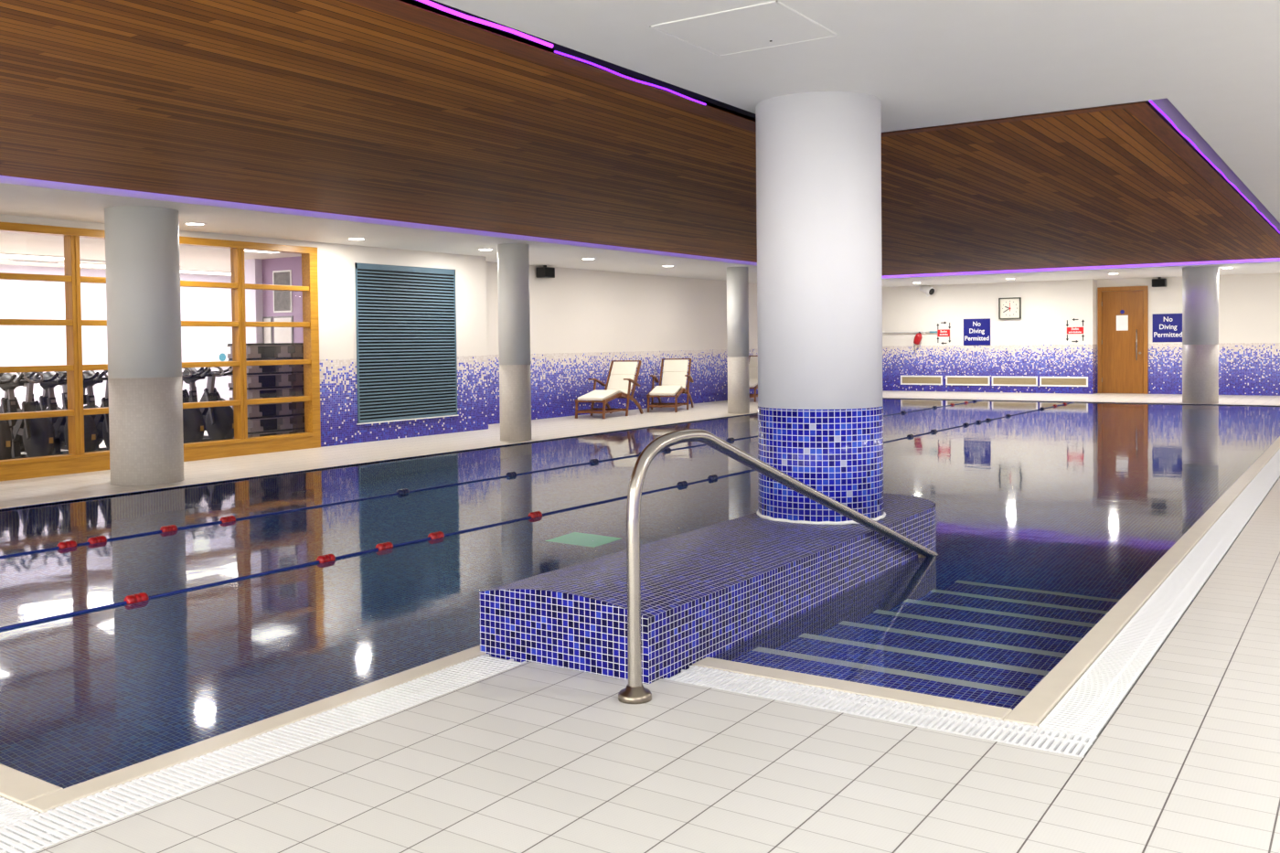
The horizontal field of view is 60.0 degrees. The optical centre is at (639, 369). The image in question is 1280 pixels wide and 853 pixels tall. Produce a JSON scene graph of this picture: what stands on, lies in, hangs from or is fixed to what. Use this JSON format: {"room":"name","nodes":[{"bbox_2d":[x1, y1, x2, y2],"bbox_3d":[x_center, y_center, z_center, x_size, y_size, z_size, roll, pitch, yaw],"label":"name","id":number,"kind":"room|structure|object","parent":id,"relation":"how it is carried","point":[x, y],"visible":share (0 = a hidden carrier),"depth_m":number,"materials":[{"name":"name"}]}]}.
{"room":"indoor swimming pool","nodes":[
{"label":"indoor swimming pool","id":0,"kind":"room"},
{"bbox_2d":[0,264,232,409],"bbox_3d":[-10.112,-0.267,15.569,0.100,2.520,13.700,0,2,34],"label":"wall","id":1,"kind":"structure","parent":0,"point":[19,345],"depth_m":17.26,"materials":[{"name":"white paint"}]},
{"bbox_2d":[186,287,204,307],"bbox_3d":[-7.614,-1.241,19.103,0.130,0.340,0.340,0,2,34],"label":"wall lamp","id":2,"kind":"object","parent":1,"relation":"attached to","point":[196,296],"visible":1,"depth_m":19.04,"materials":[{"name":"white plastic"}]},
{"bbox_2d":[209,342,229,367],"bbox_3d":[-7.401,-0.254,19.533,0.017,0.440,0.400,0,2,34],"label":"notice","id":3,"kind":"object","parent":1,"relation":"attached to","point":[218,351],"visible":0.83,"depth_m":19.51,"materials":[{"name":"white paper"}]},
{"bbox_2d":[0,214,488,447],"bbox_3d":[-7.949,-0.234,8.537,0.740,2.750,19.400,0,2,34],"label":"wall","id":4,"kind":"structure","parent":0,"point":[336,262],"depth_m":14.28,"materials":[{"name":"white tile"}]},
{"bbox_2d":[0,222,320,481],"bbox_3d":[-5.995,-0.177,10.874,0.160,2.478,7.050,0,2,34],"label":"window","id":5,"kind":"structure","parent":4,"relation":"in","point":[77,461],"depth_m":12.46,"materials":[{"name":"brown wood"}]},
{"bbox_2d":[354,262,458,425],"bbox_3d":[-3.136,-0.354,15.067,0.026,2.086,1.885,0,2,34],"label":"louvres","id":6,"kind":"object","parent":4,"relation":"attached to","point":[406,315],"visible":1,"depth_m":15.01,"materials":[{"name":"teal metal"}]},
{"bbox_2d":[261,256,303,342],"bbox_3d":[-4.448,-0.327,15.458,2.350,2.520,0.100,0,2,34],"label":"wall","id":7,"kind":"structure","parent":0,"point":[293,263],"depth_m":15.73,"materials":[{"name":"purple paint"}]},
{"bbox_2d":[244,258,263,343],"bbox_3d":[-5.583,-0.331,16.143,0.300,2.520,0.220,0,2,34],"label":"column","id":8,"kind":"object","parent":7,"relation":"attached to","point":[253,267],"visible":0.33,"depth_m":16.01,"materials":[{"name":"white paint"}]},
{"bbox_2d":[262,316,272,342],"bbox_3d":[-5.368,-0.540,15.995,0.200,0.440,0.016,0,2,34],"label":"framed notice","id":9,"kind":"object","parent":7,"relation":"attached to","point":[267,331],"visible":0.57,"depth_m":15.98,"materials":[{"name":"white paper"}]},
{"bbox_2d":[263,318,270,342],"bbox_3d":[-5.371,-0.540,15.992,0.150,0.390,0.008,0,2,34],"label":"print","id":10,"kind":"object","parent":9,"relation":"attached to","point":[266,330],"depth_m":15.99,"materials":[{"name":"white paper"}]},
{"bbox_2d":[272,269,292,312],"bbox_3d":[-5.092,-1.109,15.793,0.400,0.600,0.016,0,2,34],"label":"framed poster","id":11,"kind":"object","parent":7,"relation":"attached to","point":[282,300],"visible":1,"depth_m":15.78,"materials":[{"name":"grey paper"}]},
{"bbox_2d":[273,315,293,342],"bbox_3d":[-5.085,-0.539,15.807,0.420,0.440,0.016,0,2,34],"label":"framed notice","id":12,"kind":"object","parent":7,"relation":"attached to","point":[281,335],"visible":0.57,"depth_m":15.79,"materials":[{"name":"white paper"}]},
{"bbox_2d":[485,261,757,424],"bbox_3d":[1.113,-0.682,22.753,0.150,2.750,14.320,0,2,34],"label":"wall","id":13,"kind":"structure","parent":0,"point":[581,321],"depth_m":20.19,"materials":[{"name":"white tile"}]},
{"bbox_2d":[536,265,554,277],"bbox_3d":[-1.576,-1.621,18.372,0.226,0.210,0.280,0,2,34],"label":"wall speaker","id":14,"kind":"object","parent":13,"relation":"attached to","point":[544,272],"visible":1,"depth_m":18.27,"materials":[{"name":"black plastic"}]},
{"bbox_2d":[544,267,554,277],"bbox_3d":[-1.487,-1.601,18.312,0.011,0.140,0.250,0,2,34],"label":"speaker grille","id":15,"kind":"object","parent":14,"relation":"attached to","point":[549,272],"depth_m":18.31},
{"bbox_2d":[0,0,1279,276],"bbox_3d":[2.311,-1.768,12.427,7.717,0.204,21.130,0,2,34],"label":"ceiling","id":16,"kind":"structure","parent":0,"point":[406,111],"depth_m":7.51,"materials":[{"name":"brown wood"}]},
{"bbox_2d":[416,0,553,47],"bbox_3d":[-1.193,-1.446,3.905,0.026,0.024,2.850,0,2,34],"label":"light strip","id":17,"kind":"object","parent":16,"relation":"attached to","point":[427,2],"visible":1,"depth_m":4.70,"materials":[{"name":"plastic"}]},
{"bbox_2d":[554,50,706,105],"bbox_3d":[-0.013,-1.483,5.690,0.018,0.023,1.370,0,2,34],"label":"light strip","id":18,"kind":"object","parent":16,"relation":"attached to","point":[555,51],"visible":1,"depth_m":5.60,"materials":[{"name":"plastic"}]},
{"bbox_2d":[1149,100,1279,233],"bbox_3d":[7.164,-1.749,12.727,0.018,0.020,15.250,0,2,34],"label":"light strip","id":19,"kind":"object","parent":16,"relation":"attached to","point":[1151,101],"visible":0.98,"depth_m":8.33,"materials":[{"name":"purple plastic"}]},
{"bbox_2d":[0,390,1279,852],"bbox_3d":[-0.398,1.061,12.033,20.000,0.180,33.520,0,2,34],"label":"floor","id":20,"kind":"structure","parent":0,"point":[528,757],"depth_m":3.26,"materials":[{"name":"beige tile"}]},
{"bbox_2d":[0,373,17,459],"bbox_3d":[-6.801,0.531,11.451,1.086,1.033,0.396,0,2,34],"label":"bike","id":21,"kind":"object","parent":20,"relation":"on","point":[5,437],"visible":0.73,"depth_m":11.16,"materials":[{"name":"black plastic"}]},
{"bbox_2d":[0,372,35,458],"bbox_3d":[-7.344,0.504,12.799,1.086,1.033,0.396,0,2,34],"label":"bike","id":22,"kind":"object","parent":20,"relation":"on","point":[4,400],"visible":0.2,"depth_m":12.66,"materials":[{"name":"black plastic"}]},
{"bbox_2d":[0,372,59,458],"bbox_3d":[-6.557,0.519,11.817,1.086,1.033,0.396,0,2,35],"label":"bike","id":23,"kind":"object","parent":20,"relation":"on","point":[37,435],"visible":0.77,"depth_m":11.70,"materials":[{"name":"black plastic"}]},
{"bbox_2d":[21,371,68,454],"bbox_3d":[-7.101,0.492,13.164,1.086,1.033,0.396,0,2,35],"label":"bike","id":24,"kind":"object","parent":20,"relation":"on","point":[43,401],"visible":0.22,"depth_m":13.04,"materials":[{"name":"black plastic"}]},
{"bbox_2d":[22,371,99,458],"bbox_3d":[-6.312,0.507,12.183,1.086,1.033,0.396,0,2,33],"label":"bike","id":25,"kind":"object","parent":20,"relation":"on","point":[60,426],"visible":0.3,"depth_m":12.18,"materials":[{"name":"black plastic"}]},
{"bbox_2d":[57,370,107,450],"bbox_3d":[-6.856,0.480,13.530,1.086,1.033,0.396,0,2,34],"label":"bike","id":26,"kind":"object","parent":20,"relation":"on","point":[64,386],"visible":0.09,"depth_m":13.58,"materials":[{"name":"black plastic"}]},
{"bbox_2d":[63,370,109,454],"bbox_3d":[-6.069,0.496,12.549,1.086,1.033,0.396,0,2,35],"label":"bike","id":27,"kind":"object","parent":20,"relation":"on","point":[101,421],"visible":0.29,"depth_m":12.57,"materials":[{"name":"black plastic"}]},
{"bbox_2d":[104,205,184,485],"bbox_3d":[-4.656,-0.217,10.431,0.636,2.550,0.636,0,2,34],"label":"round column","id":28,"kind":"structure","parent":20,"relation":"on","point":[143,263],"depth_m":10.16,"materials":[{"name":"white paint"}]},
{"bbox_2d":[181,367,205,443],"bbox_3d":[-5.581,0.472,13.281,1.086,1.033,0.396,0,2,34],"label":"bike","id":29,"kind":"object","parent":20,"relation":"on","point":[193,420],"visible":0.27,"depth_m":13.03,"materials":[{"name":"black plastic"}]},
{"bbox_2d":[181,367,211,441],"bbox_3d":[-6.125,0.446,14.628,1.086,1.033,0.396,0,2,35],"label":"bike","id":30,"kind":"object","parent":20,"relation":"on","point":[200,368],"visible":0.02,"depth_m":14.57,"materials":[{"name":"black metal"}]},
{"bbox_2d":[181,366,234,440],"bbox_3d":[-5.337,0.461,13.647,1.086,1.033,0.396,0,2,34],"label":"bike","id":31,"kind":"object","parent":20,"relation":"on","point":[218,421],"visible":0.63,"depth_m":13.48,"materials":[{"name":"black plastic"}]},
{"bbox_2d":[183,366,232,438],"bbox_3d":[-5.881,0.434,14.994,1.086,1.033,0.396,0,2,35],"label":"bike","id":32,"kind":"object","parent":20,"relation":"on","point":[206,390],"visible":0.13,"depth_m":14.93,"materials":[{"name":"black metal"}]},
{"bbox_2d":[233,428,292,438],"bbox_3d":[-4.888,0.874,14.311,0.408,0.185,0.668,0,2,34],"label":"step","id":33,"kind":"structure","parent":20,"relation":"on","point":[285,431],"depth_m":14.20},
{"bbox_2d":[247,414,293,432],"bbox_3d":[-4.883,0.687,14.316,0.408,0.185,0.668,0,2,34],"label":"step","id":34,"kind":"structure","parent":33,"relation":"on","point":[262,423],"depth_m":14.23,"materials":[{"name":"grey plastic"}]},
{"bbox_2d":[231,402,291,417],"bbox_3d":[-4.892,0.502,14.302,0.408,0.185,0.668,0,2,34],"label":"step","id":35,"kind":"structure","parent":34,"relation":"on","point":[270,409],"depth_m":14.23,"materials":[{"name":"grey plastic"}]},
{"bbox_2d":[228,385,292,400],"bbox_3d":[-4.887,0.316,14.307,0.408,0.185,0.668,0,2,34],"label":"step","id":36,"kind":"structure","parent":35,"relation":"on","point":[262,392],"depth_m":14.19,"materials":[{"name":"grey plastic"}]},
{"bbox_2d":[227,371,291,387],"bbox_3d":[-4.896,0.130,14.293,0.408,0.185,0.668,0,2,34],"label":"step","id":37,"kind":"structure","parent":36,"relation":"on","point":[263,378],"depth_m":14.20,"materials":[{"name":"grey plastic"}]},
{"bbox_2d":[228,357,291,373],"bbox_3d":[-4.892,-0.056,14.298,0.408,0.185,0.668,0,2,34],"label":"step","id":38,"kind":"structure","parent":37,"relation":"on","point":[277,368],"depth_m":14.20,"materials":[{"name":"grey plastic"}]},
{"bbox_2d":[226,342,290,358],"bbox_3d":[-4.900,-0.242,14.284,0.408,0.185,0.668,0,2,34],"label":"step","id":39,"kind":"structure","parent":38,"relation":"on","point":[264,349],"depth_m":14.18,"materials":[{"name":"grey plastic"}]},
{"bbox_2d":[288,426,304,433],"bbox_3d":[-4.536,0.855,14.929,0.408,0.185,0.628,0,2,34],"label":"step","id":40,"kind":"structure","parent":20,"relation":"on","point":[302,429],"depth_m":14.63,"materials":[{"name":"grey plastic"}]},
{"bbox_2d":[289,413,304,427],"bbox_3d":[-4.543,0.669,14.916,0.408,0.185,0.628,0,2,34],"label":"step","id":41,"kind":"structure","parent":40,"relation":"on","point":[297,421],"depth_m":14.63,"materials":[{"name":"grey plastic"}]},
{"bbox_2d":[288,401,304,414],"bbox_3d":[-4.540,0.483,14.920,0.408,0.185,0.628,0,2,34],"label":"step","id":42,"kind":"structure","parent":41,"relation":"on","point":[298,407],"depth_m":14.63,"materials":[{"name":"grey plastic"}]},
{"bbox_2d":[288,384,304,396],"bbox_3d":[-4.548,0.297,14.907,0.408,0.185,0.628,0,2,34],"label":"step","id":43,"kind":"structure","parent":42,"relation":"on","point":[299,389],"depth_m":14.62,"materials":[{"name":"grey plastic"}]},
{"bbox_2d":[288,371,303,385],"bbox_3d":[-4.544,0.111,14.911,0.408,0.185,0.628,0,2,34],"label":"step","id":44,"kind":"structure","parent":43,"relation":"on","point":[296,378],"depth_m":14.62,"materials":[{"name":"grey plastic"}]},
{"bbox_2d":[288,356,303,371],"bbox_3d":[-4.552,-0.075,14.898,0.408,0.185,0.628,0,2,34],"label":"step","id":45,"kind":"structure","parent":44,"relation":"on","point":[294,368],"depth_m":14.61,"materials":[{"name":"grey plastic"}]},
{"bbox_2d":[288,342,303,357],"bbox_3d":[-4.548,-0.261,14.902,0.408,0.185,0.628,0,2,34],"label":"step","id":46,"kind":"structure","parent":45,"relation":"on","point":[296,349],"depth_m":14.61,"materials":[{"name":"grey plastic"}]},
{"bbox_2d":[497,243,531,441],"bbox_3d":[-1.640,-0.350,14.487,0.410,2.550,0.410,0,2,34],"label":"round column","id":47,"kind":"structure","parent":20,"relation":"on","point":[513,259],"depth_m":14.31,"materials":[{"name":"white paint"}]},
{"bbox_2d":[575,360,643,418],"bbox_3d":[-0.534,0.339,19.058,0.735,0.960,1.494,0,2,25],"label":"deck chair","id":48,"kind":"object","parent":20,"relation":"on","point":[621,378],"visible":0.99,"depth_m":19.32,"materials":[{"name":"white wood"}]},
{"bbox_2d":[0,397,1270,789],"bbox_3d":[2.625,1.589,13.058,8.038,1.348,21.150,0,2,34],"label":"basin","id":49,"kind":"object","parent":20,"relation":"in","point":[883,398],"visible":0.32,"depth_m":11.64,"materials":[{"name":"tile"}]},
{"bbox_2d":[0,763,63,806],"bbox_3d":[-4.200,1.260,4.811,6.045,0.141,0.121,0,2,34],"label":"coping","id":50,"kind":"object","parent":49,"relation":"attached to","point":[19,787],"visible":0.45,"depth_m":3.19,"materials":[{"name":"beige stone"}]},
{"bbox_2d":[22,644,486,813],"bbox_3d":[-1.142,1.249,3.854,0.105,0.141,1.921,0,2,34],"label":"coping","id":51,"kind":"object","parent":49,"relation":"attached to","point":[77,792],"visible":0.28,"depth_m":3.57,"materials":[{"name":"beige stone"}]},
{"bbox_2d":[0,412,757,510],"bbox_3d":[-0.742,0.964,15.349,0.110,0.141,21.260,0,2,34],"label":"coping","id":52,"kind":"object","parent":49,"relation":"attached to","point":[613,431],"visible":0.08,"depth_m":11.39,"materials":[{"name":"beige tile"}]},
{"bbox_2d":[0,398,1279,788],"bbox_3d":[2.625,1.605,13.059,8.058,1.356,21.170,0,2,34],"label":"water","id":53,"kind":"object","parent":49,"relation":"in","point":[1047,518],"visible":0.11,"depth_m":6.50,"materials":[{"name":"blue liquid"}]},
{"bbox_2d":[0,399,981,557],"bbox_3d":[1.062,0.913,14.079,0.061,0.060,21.151,0,2,34],"label":"lane rope","id":54,"kind":"object","parent":53,"relation":"on","point":[101,538],"visible":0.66,"depth_m":8.46,"materials":[{"name":"red plastic"}]},
{"bbox_2d":[0,401,1075,629],"bbox_3d":[2.577,0.921,13.069,0.061,0.060,21.151,0,2,34],"label":"lane rope","id":55,"kind":"object","parent":53,"relation":"on","point":[142,596],"visible":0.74,"depth_m":6.84,"materials":[{"name":"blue plastic"}]},
{"bbox_2d":[479,493,935,683],"bbox_3d":[0.672,1.640,5.799,0.830,1.640,3.525,0,2,34],"label":"plinth","id":56,"kind":"object","parent":49,"relation":"on","point":[707,592],"visible":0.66,"depth_m":4.66,"materials":[{"name":"blue tile"}]},
{"bbox_2d":[755,91,885,524],"bbox_3d":[1.026,-0.333,6.351,0.734,2.347,0.734,0,2,34],"label":"round column","id":57,"kind":"structure","parent":56,"relation":"on","point":[818,154],"depth_m":6.04,"materials":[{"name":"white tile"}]},
{"bbox_2d":[692,657,1012,719],"bbox_3d":[0.736,1.223,4.057,1.201,0.141,0.120,0,2,34],"label":"coping","id":58,"kind":"object","parent":49,"relation":"attached to","point":[969,708],"visible":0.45,"depth_m":4.00,"materials":[{"name":"beige stone"}]},
{"bbox_2d":[882,397,1279,405],"bbox_3d":[8.512,0.701,21.885,8.038,0.141,0.110,0,2,34],"label":"coping","id":59,"kind":"object","parent":49,"relation":"attached to","point":[882,398],"visible":0.08,"depth_m":21.64,"materials":[{"name":"white tile"}]},
{"bbox_2d":[1002,436,1279,726],"bbox_3d":[6.589,0.972,11.659,0.107,0.141,19.270,0,2,34],"label":"coping","id":60,"kind":"object","parent":49,"relation":"attached to","point":[1038,704],"visible":0.49,"depth_m":4.95,"materials":[{"name":"beige tile"}]},
{"bbox_2d":[646,358,693,412],"bbox_3d":[0.550,0.289,20.583,0.735,0.960,1.494,0,1,13],"label":"deck chair","id":61,"kind":"object","parent":20,"relation":"on","point":[674,378],"visible":1,"depth_m":20.95,"materials":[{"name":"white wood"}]},
{"bbox_2d":[726,266,749,413],"bbox_3d":[1.720,-0.509,19.455,0.380,2.550,0.380,0,2,34],"label":"round column","id":62,"kind":"structure","parent":20,"relation":"on","point":[737,277],"depth_m":19.30,"materials":[{"name":"white paint"}]},
{"bbox_2d":[748,355,757,402],"bbox_3d":[2.403,0.192,23.711,0.735,0.960,1.494,0,2,22],"label":"deck chair","id":63,"kind":"object","parent":20,"relation":"on","point":[753,360],"visible":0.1,"depth_m":24.16,"materials":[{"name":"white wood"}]},
{"bbox_2d":[618,428,938,703],"bbox_3d":[0.845,0.686,5.213,0.120,0.982,3.248,0,2,34],"label":"handrail","id":64,"kind":"object","parent":20,"relation":"on","point":[634,692],"visible":1,"depth_m":3.94,"materials":[{"name":"silver metal"}]},
{"bbox_2d":[1182,266,1218,404],"bbox_3d":[10.534,-0.642,20.850,0.612,2.550,0.612,0,2,34],"label":"round column","id":65,"kind":"structure","parent":20,"relation":"on","point":[1200,283],"depth_m":20.60,"materials":[{"name":"white paint"}]},
{"bbox_3d":[2.639,1.031,12.905,8.447,0.130,21.580,0,2,34],"label":"channel","id":66,"kind":"object","parent":20,"relation":"in","visible":0},
{"bbox_2d":[0,797,39,827],"bbox_3d":[-4.232,1.210,4.640,6.120,0.029,0.183,0,2,34],"label":"grate","id":67,"kind":"object","parent":66,"relation":"on","point":[11,812],"visible":0.81,"depth_m":3.02,"materials":[{"name":"white plastic"}]},
{"bbox_2d":[0,653,526,852],"bbox_3d":[-1.089,1.200,3.631,0.216,0.029,1.998,0,2,34],"label":"grate","id":68,"kind":"object","parent":66,"relation":"on","point":[36,833],"visible":0.84,"depth_m":3.38,"materials":[{"name":"white plastic"}]},
{"bbox_2d":[663,665,1097,757],"bbox_3d":[0.766,1.174,3.832,1.495,0.029,0.204,0,2,34],"label":"grate","id":69,"kind":"object","parent":66,"relation":"on","point":[1000,730],"visible":0.78,"depth_m":3.76,"materials":[{"name":"white plastic"}]},
{"bbox_2d":[1038,448,1279,737],"bbox_3d":[6.710,0.918,11.570,0.176,0.029,19.260,0,2,34],"label":"grate","id":70,"kind":"object","parent":66,"relation":"on","point":[1093,699],"visible":0.87,"depth_m":4.79,"materials":[{"name":"white plastic"}]},
{"bbox_2d":[0,0,1279,287],"bbox_3d":[-0.394,-1.841,12.107,20.100,0.580,33.800,0,2,34],"label":"ceiling","id":71,"kind":"structure","parent":0,"point":[928,63],"depth_m":5.72,"materials":[{"name":"white paint"}]},
{"bbox_2d":[9,259,60,263],"bbox_3d":[-8.643,-1.545,15.871,0.100,0.012,0.700,0,2,34],"label":"air slot","id":72,"kind":"object","parent":71,"relation":"attached to","point":[9,260],"visible":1,"depth_m":15.85,"materials":[{"name":"white plastic"}]},
{"bbox_2d":[0,253,81,260],"bbox_3d":[-8.448,-1.522,14.901,0.660,0.014,1.560,0,2,34],"label":"ceiling light panel","id":73,"kind":"object","parent":71,"relation":"attached to","point":[2,255],"visible":0.76,"depth_m":15.08,"materials":[{"name":"white plastic"}]},
{"bbox_2d":[0,254,63,260],"bbox_3d":[-8.448,-1.523,14.901,0.600,0.012,1.500,0,2,34],"label":"diffuser","id":74,"kind":"object","parent":73,"relation":"attached to","point":[8,256],"depth_m":15.09,"materials":[{"name":"white plastic"}]},
{"bbox_2d":[58,263,106,268],"bbox_3d":[-8.088,-1.579,17.063,0.660,0.014,1.360,0,2,34],"label":"ceiling light panel","id":75,"kind":"object","parent":71,"relation":"attached to","point":[89,265],"visible":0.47,"depth_m":16.71,"materials":[{"name":"white plastic"}]},
{"bbox_2d":[80,264,105,267],"bbox_3d":[-8.088,-1.580,17.063,0.600,0.012,1.300,0,2,34],"label":"diffuser","id":76,"kind":"object","parent":75,"relation":"attached to","point":[81,265],"depth_m":16.73,"materials":[{"name":"white plastic"}]},
{"bbox_2d":[79,258,105,261],"bbox_3d":[-7.755,-1.556,15.940,0.100,0.012,0.700,0,2,34],"label":"air slot","id":77,"kind":"object","parent":71,"relation":"attached to","point":[80,259],"visible":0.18,"depth_m":15.82,"materials":[{"name":"white plastic"}]},
{"bbox_2d":[182,222,206,225],"bbox_3d":[-4.649,-1.522,11.586,0.230,0.018,0.230,0,2,34],"label":"recessed light","id":78,"kind":"object","parent":71,"relation":"in","point":[188,223],"visible":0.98,"depth_m":11.59,"materials":[{"name":"white plastic"}]},
{"bbox_2d":[180,269,230,275],"bbox_3d":[-7.340,-1.624,18.547,0.560,0.014,1.560,0,2,34],"label":"ceiling light panel","id":79,"kind":"object","parent":71,"relation":"attached to","point":[181,271],"visible":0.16,"depth_m":18.59,"materials":[{"name":"white plastic"}]},
{"bbox_2d":[228,249,280,253],"bbox_3d":[-4.898,-1.551,14.457,0.560,0.014,0.660,0,2,34],"label":"ceiling light panel","id":80,"kind":"object","parent":71,"relation":"attached to","point":[248,250],"visible":0.38,"depth_m":14.62,"materials":[{"name":"white plastic"}]},
{"bbox_2d":[244,249,275,253],"bbox_3d":[-4.898,-1.552,14.457,0.500,0.012,0.600,0,2,34],"label":"diffuser","id":81,"kind":"object","parent":80,"relation":"attached to","point":[248,250],"depth_m":14.62,"materials":[{"name":"white plastic"}]},
{"bbox_2d":[346,237,366,240],"bbox_3d":[-3.429,-1.580,13.416,0.230,0.018,0.230,0,2,34],"label":"recessed light","id":82,"kind":"object","parent":71,"relation":"in","point":[350,239],"visible":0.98,"depth_m":13.39,"materials":[{"name":"white plastic"}]},
{"bbox_2d":[477,248,493,250],"bbox_3d":[-2.103,-1.637,15.116,0.230,0.018,0.230,0,2,34],"label":"recessed light","id":83,"kind":"object","parent":71,"relation":"in","point":[477,249],"visible":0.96,"depth_m":15.08,"materials":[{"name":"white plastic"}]},
{"bbox_2d":[649,0,838,56],"bbox_3d":[0.455,-1.464,4.783,0.600,0.017,0.600,0,2,34],"label":"access panel","id":84,"kind":"object","parent":71,"relation":"attached to","point":[772,24],"visible":1,"depth_m":4.75,"materials":[{"name":"white paint"}]},
{"bbox_2d":[882,272,1279,395],"bbox_3d":[11.056,-0.833,24.355,14.620,2.750,0.620,0,2,34],"label":"wall","id":85,"kind":"structure","parent":0,"point":[1036,344],"depth_m":25.15,"materials":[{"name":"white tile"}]},
{"bbox_2d":[882,330,937,333],"bbox_3d":[6.158,-0.898,27.202,2.310,0.060,0.072,0,2,34],"label":"pole","id":86,"kind":"object","parent":85,"relation":"attached to","point":[923,332],"visible":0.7,"depth_m":26.96,"materials":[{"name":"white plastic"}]},
{"bbox_2d":[913,331,921,350],"bbox_3d":[6.707,-0.689,26.789,0.208,0.447,0.170,0,2,34],"label":"bag","id":87,"kind":"object","parent":86,"relation":"hanging from","point":[917,339],"visible":1,"depth_m":26.73,"materials":[{"name":"red plastic"}]},
{"bbox_2d":[900,375,942,384],"bbox_3d":[6.808,0.262,26.837,1.040,0.224,0.020,0,2,34],"label":"air vent","id":88,"kind":"object","parent":85,"relation":"in","point":[904,379],"visible":1,"depth_m":26.83,"materials":[{"name":"white plastic"}]},
{"bbox_2d":[919,285,934,296],"bbox_3d":[6.893,-1.905,26.575,0.229,0.318,0.378,-1,2,-29],"label":"security camera","id":89,"kind":"object","parent":85,"relation":"attached to","point":[928,290],"visible":0.98,"depth_m":26.48,"materials":[{"name":"white plastic"}]},
{"bbox_2d":[937,321,950,344],"bbox_3d":[7.258,-0.868,26.505,0.353,0.558,0.016,0,2,34],"label":"direction sign","id":90,"kind":"object","parent":85,"relation":"attached to","point":[945,332],"visible":1,"depth_m":26.50,"materials":[{"name":"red plastic"}]},
{"bbox_2d":[945,375,990,385],"bbox_3d":[7.740,0.267,26.216,1.040,0.224,0.020,0,2,34],"label":"air vent","id":91,"kind":"object","parent":85,"relation":"in","point":[965,380],"visible":1,"depth_m":26.20,"materials":[{"name":"white plastic"}]},
{"bbox_2d":[947,377,988,383],"bbox_3d":[7.741,0.267,26.218,0.980,0.164,0.014,0,2,34],"label":"grille","id":92,"kind":"object","parent":91,"relation":"attached to","point":[950,380],"depth_m":26.21,"materials":[{"name":"beige metal"}]},
{"bbox_2d":[963,318,990,345],"bbox_3d":[7.915,-0.877,26.066,0.625,0.625,0.015,0,2,34],"label":"sign","id":93,"kind":"object","parent":85,"relation":"attached to","point":[976,332],"visible":1,"depth_m":26.05,"materials":[{"name":"blue plastic"}]},
{"bbox_2d":[998,297,1021,319],"bbox_3d":[8.535,-1.408,25.599,0.490,0.490,0.075,0,2,34],"label":"wall clock","id":94,"kind":"object","parent":85,"relation":"attached to","point":[1008,308],"visible":1,"depth_m":25.59,"materials":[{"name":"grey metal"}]},
{"bbox_2d":[992,375,1037,385],"bbox_3d":[8.647,0.272,25.611,1.040,0.224,0.020,0,2,34],"label":"air vent","id":95,"kind":"object","parent":85,"relation":"in","point":[997,380],"visible":1,"depth_m":25.62,"materials":[{"name":"white plastic"}]},
{"bbox_2d":[992,377,1035,384],"bbox_3d":[8.649,0.272,25.614,0.980,0.164,0.014,0,2,34],"label":"grille","id":96,"kind":"object","parent":95,"relation":"attached to","point":[996,380],"depth_m":25.61,"materials":[{"name":"beige metal"}]},
{"bbox_2d":[1039,376,1087,386],"bbox_3d":[9.551,0.276,25.008,1.040,0.224,0.020,0,2,34],"label":"air vent","id":97,"kind":"object","parent":85,"relation":"in","point":[1044,381],"visible":1,"depth_m":25.01,"materials":[{"name":"white plastic"}]},
{"bbox_2d":[1041,377,1086,384],"bbox_3d":[9.553,0.276,25.011,0.980,0.164,0.014,0,2,34],"label":"grille","id":98,"kind":"object","parent":97,"relation":"attached to","point":[1044,380],"depth_m":25.01,"materials":[{"name":"beige metal"}]},
{"bbox_2d":[1066,318,1084,342],"bbox_3d":[9.747,-0.870,24.846,0.403,0.558,0.016,0,2,34],"label":"direction sign","id":99,"kind":"object","parent":85,"relation":"attached to","point":[1070,330],"visible":1,"depth_m":24.84,"materials":[{"name":"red plastic"}]},
{"bbox_2d":[1097,286,1148,394],"bbox_3d":[10.720,-0.650,24.654,1.040,2.378,0.104,0,2,34],"label":"door","id":100,"kind":"structure","parent":85,"relation":"in","point":[1122,314],"depth_m":24.66,"materials":[{"name":"brown wood"}]},
{"bbox_2d":[1152,277,1166,287],"bbox_3d":[11.309,-1.901,24.149,0.280,0.210,0.226,0,2,34],"label":"wall speaker","id":101,"kind":"object","parent":85,"relation":"attached to","point":[1156,282],"visible":1,"depth_m":24.06,"materials":[{"name":"black plastic"}]},
{"bbox_2d":[1152,279,1164,286],"bbox_3d":[11.249,-1.878,24.060,0.250,0.140,0.011,0,2,34],"label":"speaker grille","id":102,"kind":"object","parent":101,"relation":"attached to","point":[1155,282],"depth_m":24.06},
{"bbox_2d":[1152,313,1182,341],"bbox_3d":[11.508,-0.902,24.175,0.620,0.620,0.015,0,2,34],"label":"sign","id":103,"kind":"object","parent":85,"relation":"attached to","point":[1167,327],"visible":0.98,"depth_m":24.17,"materials":[{"name":"blue plastic"}]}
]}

